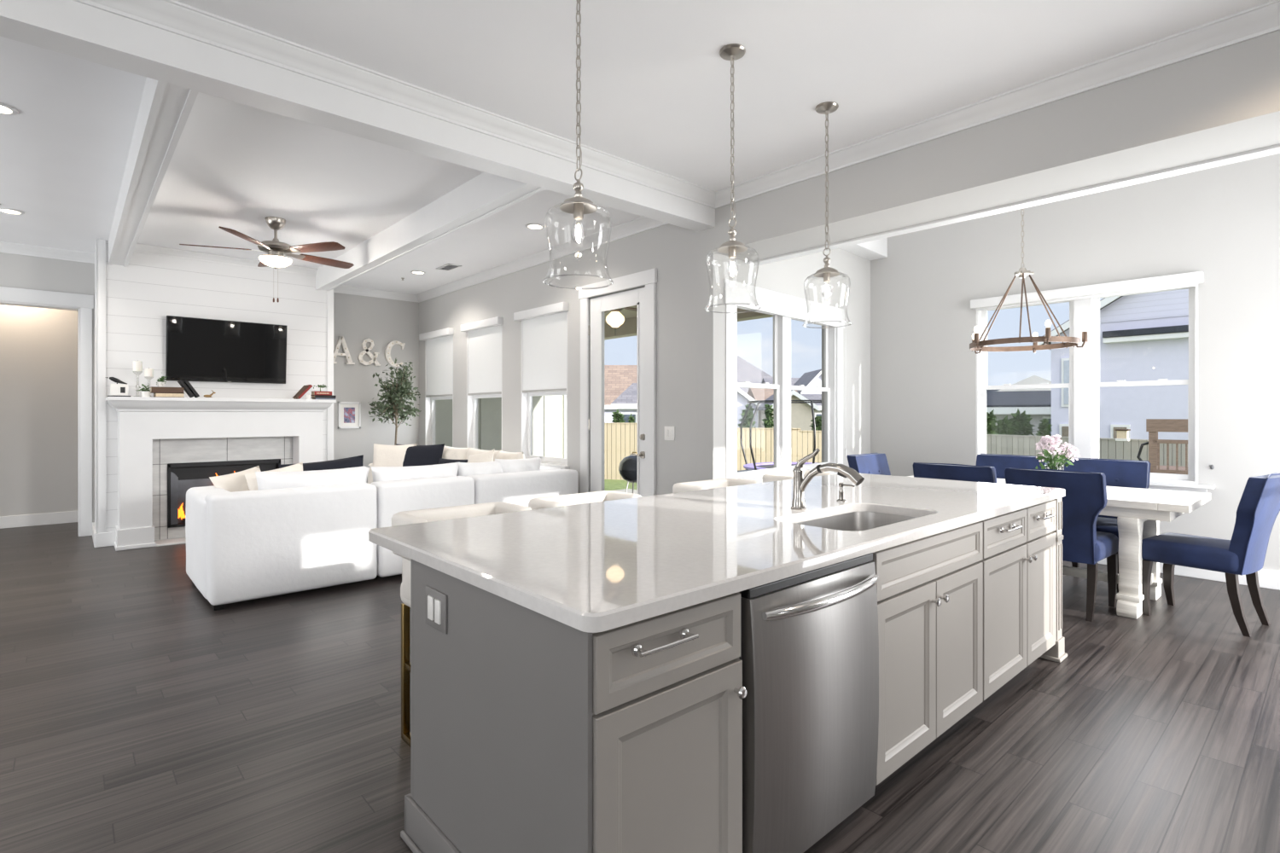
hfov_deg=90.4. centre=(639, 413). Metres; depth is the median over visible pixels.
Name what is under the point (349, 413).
photo
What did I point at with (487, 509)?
bar stool
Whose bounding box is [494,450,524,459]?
cushion
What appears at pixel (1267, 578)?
baseboard
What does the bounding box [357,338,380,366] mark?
marquee letter
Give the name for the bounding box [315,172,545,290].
beam
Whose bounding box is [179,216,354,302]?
ceiling fan
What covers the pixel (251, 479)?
throw pillow
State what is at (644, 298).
door
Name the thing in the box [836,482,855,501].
soap dispenser
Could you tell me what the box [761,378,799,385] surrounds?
house
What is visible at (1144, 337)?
house
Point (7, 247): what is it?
trim
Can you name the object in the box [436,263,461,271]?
ceiling vent
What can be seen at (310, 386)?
book
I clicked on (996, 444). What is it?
wooden fence
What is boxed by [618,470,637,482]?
bowl
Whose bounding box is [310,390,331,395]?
book
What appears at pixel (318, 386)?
figurine
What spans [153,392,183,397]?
book
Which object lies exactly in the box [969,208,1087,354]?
chandelier
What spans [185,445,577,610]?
sectional sofa
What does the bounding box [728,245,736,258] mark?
socket
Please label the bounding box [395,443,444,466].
throw pillow
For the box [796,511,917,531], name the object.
sink
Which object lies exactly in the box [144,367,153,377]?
pillar candle
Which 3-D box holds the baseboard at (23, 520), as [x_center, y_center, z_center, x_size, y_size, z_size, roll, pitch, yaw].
[-8.017,1.255,6.739,5.300,0.140,0.015,0,0,-42]
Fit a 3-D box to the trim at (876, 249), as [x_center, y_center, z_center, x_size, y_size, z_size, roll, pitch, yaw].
[2.068,-2.007,6.543,0.250,0.535,1.730,0,0,44]
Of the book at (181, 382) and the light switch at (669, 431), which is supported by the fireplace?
the book at (181, 382)
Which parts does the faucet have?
lever, spout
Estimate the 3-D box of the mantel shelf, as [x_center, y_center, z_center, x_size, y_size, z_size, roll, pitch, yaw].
[-4.434,-0.145,6.870,2.030,0.036,0.455,0,0,-42]
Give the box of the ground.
[604,479,637,490]
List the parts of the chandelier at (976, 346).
bulb, candle arm, candle arm, rod, rod, rod, chain, rod, candle arm, candle arm, rod, bulb, rod, candle arm, bulb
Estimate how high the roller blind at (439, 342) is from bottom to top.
0.913 m
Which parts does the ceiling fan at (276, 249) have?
blade, blade, blade, lamp shade, pull chain, blade, blade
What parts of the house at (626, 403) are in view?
pane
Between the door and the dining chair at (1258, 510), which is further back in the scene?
the door
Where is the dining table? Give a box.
[906,475,1210,619]
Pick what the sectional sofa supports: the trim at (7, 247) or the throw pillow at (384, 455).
the throw pillow at (384, 455)
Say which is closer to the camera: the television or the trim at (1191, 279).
the trim at (1191, 279)
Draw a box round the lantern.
[1114,429,1130,441]
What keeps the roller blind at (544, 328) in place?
attached to the window at (526, 398)
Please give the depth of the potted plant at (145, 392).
6.25 m
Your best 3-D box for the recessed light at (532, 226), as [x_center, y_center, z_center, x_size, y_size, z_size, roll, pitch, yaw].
[-0.971,-1.729,5.876,0.180,0.010,0.180,0,0,-42]
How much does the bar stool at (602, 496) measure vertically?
0.920 m
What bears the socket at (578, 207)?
attached to the pendant light at (578, 206)
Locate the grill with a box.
[618,452,637,493]
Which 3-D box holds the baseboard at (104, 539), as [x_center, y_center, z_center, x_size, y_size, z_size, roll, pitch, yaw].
[-5.616,1.255,6.662,0.175,0.140,0.882,0,0,-42]
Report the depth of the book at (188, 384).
6.52 m
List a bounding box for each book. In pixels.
[150,386,183,393]
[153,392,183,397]
[177,379,194,397]
[183,379,199,397]
[292,384,308,399]
[296,384,312,399]
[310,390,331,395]
[310,395,336,398]
[312,397,335,400]
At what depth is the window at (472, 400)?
8.25 m
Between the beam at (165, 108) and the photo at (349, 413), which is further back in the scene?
the photo at (349, 413)
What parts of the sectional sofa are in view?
arm, panel, arm, panel, panel, panel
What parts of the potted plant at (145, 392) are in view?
pot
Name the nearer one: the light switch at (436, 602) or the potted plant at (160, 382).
the light switch at (436, 602)
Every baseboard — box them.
[0,511,77,529]
[92,522,115,547]
[1097,558,1279,590]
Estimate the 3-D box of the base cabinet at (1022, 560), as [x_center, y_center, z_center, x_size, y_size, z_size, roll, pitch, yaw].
[1.604,0.887,3.423,1.129,0.875,0.938,0,0,-42]
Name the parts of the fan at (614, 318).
globe, blade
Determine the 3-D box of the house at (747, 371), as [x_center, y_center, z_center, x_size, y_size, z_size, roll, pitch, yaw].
[7.364,-2.530,59.980,13.226,9.110,8.040,0,0,0]
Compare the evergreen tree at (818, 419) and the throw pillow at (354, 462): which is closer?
the throw pillow at (354, 462)
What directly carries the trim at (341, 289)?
attached to the wall at (357, 318)
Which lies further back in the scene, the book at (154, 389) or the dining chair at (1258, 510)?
the book at (154, 389)
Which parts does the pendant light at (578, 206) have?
lamp shade, chain, cord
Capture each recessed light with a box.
[0,102,17,115]
[0,207,24,215]
[410,270,425,274]
[524,223,544,229]
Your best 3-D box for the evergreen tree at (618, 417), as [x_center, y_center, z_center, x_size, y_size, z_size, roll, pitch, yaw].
[-0.712,0.981,20.493,0.930,2.279,0.943,0,0,-15]
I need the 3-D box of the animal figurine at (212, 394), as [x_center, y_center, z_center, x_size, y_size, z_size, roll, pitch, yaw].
[-4.498,-0.207,6.647,0.106,0.076,0.034,0,0,-42]
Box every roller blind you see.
[418,327,453,397]
[460,316,503,395]
[513,302,568,393]
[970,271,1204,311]
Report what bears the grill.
on the floor at (629, 491)
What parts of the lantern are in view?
lid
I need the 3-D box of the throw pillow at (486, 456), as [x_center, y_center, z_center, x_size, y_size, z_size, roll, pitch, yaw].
[-1.622,0.585,6.316,0.527,0.480,0.208,0,0,44]
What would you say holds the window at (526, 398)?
in the wall at (1224, 101)
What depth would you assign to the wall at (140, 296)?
6.88 m
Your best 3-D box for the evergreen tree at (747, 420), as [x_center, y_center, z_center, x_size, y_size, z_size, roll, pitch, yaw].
[3.369,0.871,20.057,1.098,2.394,1.106,0,0,-10]
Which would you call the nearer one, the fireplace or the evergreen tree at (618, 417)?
the fireplace
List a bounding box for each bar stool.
[391,501,531,746]
[528,490,641,510]
[672,477,760,493]
[762,470,835,482]
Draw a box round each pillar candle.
[133,360,142,372]
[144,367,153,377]
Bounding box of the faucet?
[791,448,864,510]
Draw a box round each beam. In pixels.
[0,0,715,231]
[108,77,197,267]
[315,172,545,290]
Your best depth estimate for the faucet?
2.69 m
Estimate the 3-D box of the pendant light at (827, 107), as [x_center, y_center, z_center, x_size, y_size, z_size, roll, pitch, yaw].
[1.056,-1.118,3.595,0.267,1.235,0.267,0,0,35]
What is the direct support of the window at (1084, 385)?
in the wall at (1223, 222)
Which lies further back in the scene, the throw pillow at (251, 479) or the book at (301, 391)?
the book at (301, 391)
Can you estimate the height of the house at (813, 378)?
4.846 m
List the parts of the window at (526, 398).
sash, sill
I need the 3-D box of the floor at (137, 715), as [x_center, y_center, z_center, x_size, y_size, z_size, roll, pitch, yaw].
[-1.602,1.385,3.873,11.000,0.120,13.300,0,0,-42]
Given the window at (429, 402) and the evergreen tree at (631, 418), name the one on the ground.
the evergreen tree at (631, 418)
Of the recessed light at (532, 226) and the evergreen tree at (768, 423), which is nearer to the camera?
the recessed light at (532, 226)
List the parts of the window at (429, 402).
sash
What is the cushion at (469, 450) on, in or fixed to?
on the sectional sofa
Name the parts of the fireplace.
mantel moulding, firebox frame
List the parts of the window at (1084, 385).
sash, sash, sash, sash, sill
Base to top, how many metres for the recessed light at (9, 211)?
0.010 m
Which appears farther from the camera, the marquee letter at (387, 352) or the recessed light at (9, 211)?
the marquee letter at (387, 352)
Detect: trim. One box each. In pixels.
[0,241,94,263]
[0,286,93,536]
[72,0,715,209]
[94,238,333,533]
[133,243,317,276]
[333,285,418,302]
[415,216,667,302]
[715,0,1279,208]
[746,144,1279,266]
[839,238,887,260]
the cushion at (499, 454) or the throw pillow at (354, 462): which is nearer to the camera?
the throw pillow at (354, 462)
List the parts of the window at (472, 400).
sash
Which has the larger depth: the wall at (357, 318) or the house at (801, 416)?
the house at (801, 416)
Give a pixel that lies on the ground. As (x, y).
(609, 485)
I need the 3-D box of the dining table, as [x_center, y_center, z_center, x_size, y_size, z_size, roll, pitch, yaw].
[3.042,0.945,4.958,0.944,0.760,2.010,0,0,-42]
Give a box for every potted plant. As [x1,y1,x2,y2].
[135,384,151,397]
[156,376,167,387]
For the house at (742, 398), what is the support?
on the ground
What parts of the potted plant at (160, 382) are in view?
pot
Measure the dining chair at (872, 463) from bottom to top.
0.960 m
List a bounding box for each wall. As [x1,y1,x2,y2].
[0,252,418,522]
[0,304,77,517]
[97,238,326,532]
[418,29,1279,494]
[436,390,566,459]
[697,227,870,481]
[870,153,1279,571]
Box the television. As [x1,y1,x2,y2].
[165,315,287,383]
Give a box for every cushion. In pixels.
[255,465,370,489]
[371,462,458,482]
[442,445,469,459]
[456,460,502,477]
[465,448,499,461]
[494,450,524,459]
[494,456,541,472]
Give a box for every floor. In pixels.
[0,522,1279,852]
[615,488,637,494]
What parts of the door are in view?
handle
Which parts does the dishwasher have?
handle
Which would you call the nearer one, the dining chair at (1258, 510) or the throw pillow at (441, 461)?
the dining chair at (1258, 510)
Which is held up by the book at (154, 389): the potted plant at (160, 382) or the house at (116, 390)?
the potted plant at (160, 382)
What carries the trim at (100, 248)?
attached to the wall at (140, 296)
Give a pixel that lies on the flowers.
(1048, 443)
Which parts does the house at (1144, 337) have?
pane, pane, pane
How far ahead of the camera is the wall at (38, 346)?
7.55 m
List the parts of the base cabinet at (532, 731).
panel, handle, drawer, door, knob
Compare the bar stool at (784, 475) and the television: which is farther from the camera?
the television
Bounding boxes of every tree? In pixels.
[367,358,421,445]
[610,408,625,423]
[628,413,634,423]
[737,403,761,463]
[760,403,773,462]
[808,415,821,452]
[986,409,998,434]
[995,415,1013,435]
[1007,409,1035,436]
[1035,418,1052,436]
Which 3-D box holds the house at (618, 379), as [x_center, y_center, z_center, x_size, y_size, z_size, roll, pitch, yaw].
[-1.107,-0.383,36.480,6.643,4.817,7.040,0,0,0]
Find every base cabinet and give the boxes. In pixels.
[400,558,746,852]
[872,521,983,785]
[979,497,1067,700]
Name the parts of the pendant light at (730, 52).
lamp shade, chain, cord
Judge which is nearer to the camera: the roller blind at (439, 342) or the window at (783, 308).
the window at (783, 308)
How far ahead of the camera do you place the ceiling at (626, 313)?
9.74 m
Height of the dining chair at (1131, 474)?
0.960 m
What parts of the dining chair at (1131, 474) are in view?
leg, backrest, seat, leg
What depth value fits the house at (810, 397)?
34.17 m
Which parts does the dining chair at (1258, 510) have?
leg, leg, seat, leg, backrest, leg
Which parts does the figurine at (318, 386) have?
crown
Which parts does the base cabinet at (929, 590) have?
door, drawer, knob, knob, door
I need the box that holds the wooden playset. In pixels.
[1136,418,1187,474]
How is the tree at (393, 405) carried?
on the floor at (137, 715)
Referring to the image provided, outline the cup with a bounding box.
[304,395,310,399]
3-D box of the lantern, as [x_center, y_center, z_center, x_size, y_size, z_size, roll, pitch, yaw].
[9.284,0.410,12.233,0.200,0.230,0.220,0,0,-42]
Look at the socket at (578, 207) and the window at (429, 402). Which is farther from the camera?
the window at (429, 402)
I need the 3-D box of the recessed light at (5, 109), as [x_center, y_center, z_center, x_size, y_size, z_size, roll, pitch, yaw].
[-3.635,-1.729,3.590,0.180,0.010,0.180,0,0,-42]
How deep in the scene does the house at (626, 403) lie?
27.29 m
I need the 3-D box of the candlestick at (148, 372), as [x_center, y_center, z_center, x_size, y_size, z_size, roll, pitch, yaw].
[-4.894,-0.310,6.338,0.079,0.293,0.079,0,0,-42]
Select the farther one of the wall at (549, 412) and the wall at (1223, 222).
the wall at (549, 412)
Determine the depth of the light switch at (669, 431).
5.46 m
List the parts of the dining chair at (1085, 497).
backrest, leg, seat, leg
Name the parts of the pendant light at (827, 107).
chain, lamp shade, cord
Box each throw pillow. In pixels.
[209,465,260,492]
[244,461,302,490]
[279,454,363,471]
[368,443,416,483]
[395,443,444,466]
[438,458,467,464]
[467,448,494,462]
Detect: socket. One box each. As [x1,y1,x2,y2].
[573,203,583,220]
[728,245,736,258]
[823,272,830,282]
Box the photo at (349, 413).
[343,407,354,423]
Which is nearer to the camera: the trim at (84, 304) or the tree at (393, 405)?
the trim at (84, 304)
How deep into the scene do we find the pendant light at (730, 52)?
3.03 m
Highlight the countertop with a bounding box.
[368,473,1065,633]
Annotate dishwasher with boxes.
[738,552,878,852]
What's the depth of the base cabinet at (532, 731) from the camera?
1.52 m
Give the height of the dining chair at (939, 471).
0.960 m
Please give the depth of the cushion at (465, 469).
5.85 m
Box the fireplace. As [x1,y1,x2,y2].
[105,396,336,551]
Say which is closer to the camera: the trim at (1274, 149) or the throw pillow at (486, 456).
the trim at (1274, 149)
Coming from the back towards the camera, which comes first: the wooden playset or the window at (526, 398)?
the wooden playset
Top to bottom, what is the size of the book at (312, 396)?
0.030 m
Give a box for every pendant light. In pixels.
[543,0,613,289]
[704,43,761,313]
[802,101,851,328]
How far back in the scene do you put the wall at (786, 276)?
6.31 m
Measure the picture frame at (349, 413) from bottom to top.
0.364 m
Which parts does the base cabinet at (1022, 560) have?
drawer, door, handle, knob, knob, door, drawer, handle, corner post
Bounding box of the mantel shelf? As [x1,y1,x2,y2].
[105,396,336,402]
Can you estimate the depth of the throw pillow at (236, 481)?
5.04 m
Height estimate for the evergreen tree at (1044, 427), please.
1.947 m
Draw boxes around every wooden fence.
[604,422,821,480]
[986,434,1185,468]
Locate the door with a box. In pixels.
[578,267,657,496]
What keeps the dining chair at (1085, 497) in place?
on the floor at (137, 715)
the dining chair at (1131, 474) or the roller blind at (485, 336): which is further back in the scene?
the roller blind at (485, 336)
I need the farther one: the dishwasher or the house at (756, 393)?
the house at (756, 393)
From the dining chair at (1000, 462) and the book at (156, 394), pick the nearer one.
the dining chair at (1000, 462)
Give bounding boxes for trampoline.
[739,400,821,470]
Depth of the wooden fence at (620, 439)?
17.84 m
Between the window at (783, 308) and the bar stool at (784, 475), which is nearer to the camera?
the bar stool at (784, 475)
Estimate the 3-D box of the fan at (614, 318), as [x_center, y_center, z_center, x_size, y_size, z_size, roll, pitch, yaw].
[-0.276,-1.255,7.938,1.203,0.560,1.236,0,0,-42]
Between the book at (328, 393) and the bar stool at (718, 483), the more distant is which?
the book at (328, 393)
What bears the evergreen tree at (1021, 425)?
on the ground
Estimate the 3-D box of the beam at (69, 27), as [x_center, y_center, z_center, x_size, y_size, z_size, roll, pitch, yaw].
[-2.379,-1.615,2.531,7.850,0.240,0.185,0,0,-42]
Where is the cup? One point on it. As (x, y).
(307, 397)
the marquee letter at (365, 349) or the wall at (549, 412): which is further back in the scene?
the wall at (549, 412)
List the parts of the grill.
lid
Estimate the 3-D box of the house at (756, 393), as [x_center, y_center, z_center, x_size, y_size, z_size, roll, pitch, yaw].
[7.575,0.229,36.480,2.558,3.592,5.040,0,0,0]
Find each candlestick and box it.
[132,360,142,396]
[144,367,153,396]
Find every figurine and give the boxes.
[104,377,127,383]
[203,390,215,397]
[313,384,327,391]
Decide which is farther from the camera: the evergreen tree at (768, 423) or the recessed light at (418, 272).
the evergreen tree at (768, 423)
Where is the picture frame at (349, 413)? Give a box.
[337,401,360,428]
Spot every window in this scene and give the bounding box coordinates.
[424,335,453,447]
[466,325,502,450]
[521,311,569,469]
[723,279,844,482]
[976,285,1215,493]
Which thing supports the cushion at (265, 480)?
on the sectional sofa
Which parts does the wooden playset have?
post, post, handrail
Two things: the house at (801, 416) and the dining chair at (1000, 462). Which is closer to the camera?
the dining chair at (1000, 462)
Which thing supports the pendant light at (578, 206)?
hanging from the ceiling at (655, 80)
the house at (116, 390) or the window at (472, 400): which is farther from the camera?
the window at (472, 400)
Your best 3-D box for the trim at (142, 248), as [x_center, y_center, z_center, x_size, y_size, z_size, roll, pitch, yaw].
[-4.533,-1.695,7.033,1.768,0.080,0.080,0,0,-42]
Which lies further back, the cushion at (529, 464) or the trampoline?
the trampoline
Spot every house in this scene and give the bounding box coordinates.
[107,384,130,396]
[604,365,637,422]
[610,383,637,423]
[737,355,773,394]
[737,387,761,442]
[747,388,797,428]
[757,389,819,451]
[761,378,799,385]
[793,369,821,394]
[800,394,821,417]
[986,375,1051,436]
[1037,288,1188,440]
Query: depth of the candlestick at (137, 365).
6.26 m
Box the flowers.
[1035,434,1080,470]
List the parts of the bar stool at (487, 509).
seat, leg, floor rail, backrest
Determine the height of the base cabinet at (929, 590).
0.875 m
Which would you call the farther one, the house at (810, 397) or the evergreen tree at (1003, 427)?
the house at (810, 397)
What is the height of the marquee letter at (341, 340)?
0.377 m
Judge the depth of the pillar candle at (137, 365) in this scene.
6.26 m
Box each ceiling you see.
[0,0,1273,294]
[604,305,637,322]
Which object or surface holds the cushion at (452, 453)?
on the sectional sofa
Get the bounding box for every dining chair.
[847,453,890,475]
[912,462,997,483]
[975,453,1048,478]
[1004,467,1118,622]
[1064,458,1150,593]
[1141,472,1279,637]
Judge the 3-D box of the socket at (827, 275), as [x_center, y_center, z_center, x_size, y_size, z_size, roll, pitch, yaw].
[1.056,-0.775,3.595,0.038,0.060,0.038,0,0,-42]
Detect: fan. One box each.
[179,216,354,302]
[604,305,637,327]
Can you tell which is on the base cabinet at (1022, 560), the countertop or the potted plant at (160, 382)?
the countertop
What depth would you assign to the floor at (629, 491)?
12.15 m
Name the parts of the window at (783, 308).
sash, sash, frame, sash, sash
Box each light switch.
[425,586,447,634]
[664,426,674,440]
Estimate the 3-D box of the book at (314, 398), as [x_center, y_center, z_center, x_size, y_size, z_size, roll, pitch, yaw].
[-3.686,-0.173,7.406,0.210,0.018,0.170,0,0,-42]
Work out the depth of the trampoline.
12.99 m
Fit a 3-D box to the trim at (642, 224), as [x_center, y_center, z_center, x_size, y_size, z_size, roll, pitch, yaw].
[-1.425,-1.688,7.271,0.090,0.095,5.585,0,0,-42]
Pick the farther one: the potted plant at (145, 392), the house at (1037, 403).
the house at (1037, 403)
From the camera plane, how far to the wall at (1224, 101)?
4.19 m
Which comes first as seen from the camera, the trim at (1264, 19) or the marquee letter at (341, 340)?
the trim at (1264, 19)
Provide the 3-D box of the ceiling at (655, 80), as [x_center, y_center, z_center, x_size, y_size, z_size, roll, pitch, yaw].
[-2.692,-1.805,2.878,8.090,0.140,13.320,0,0,-42]
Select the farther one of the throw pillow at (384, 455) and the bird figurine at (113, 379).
the throw pillow at (384, 455)
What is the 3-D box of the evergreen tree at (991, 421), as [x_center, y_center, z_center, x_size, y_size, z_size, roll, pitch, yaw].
[9.477,0.954,17.194,0.780,2.166,0.773,0,0,-8]
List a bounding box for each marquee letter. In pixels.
[333,336,354,365]
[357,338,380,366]
[384,340,405,366]
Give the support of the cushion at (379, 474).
on the sectional sofa

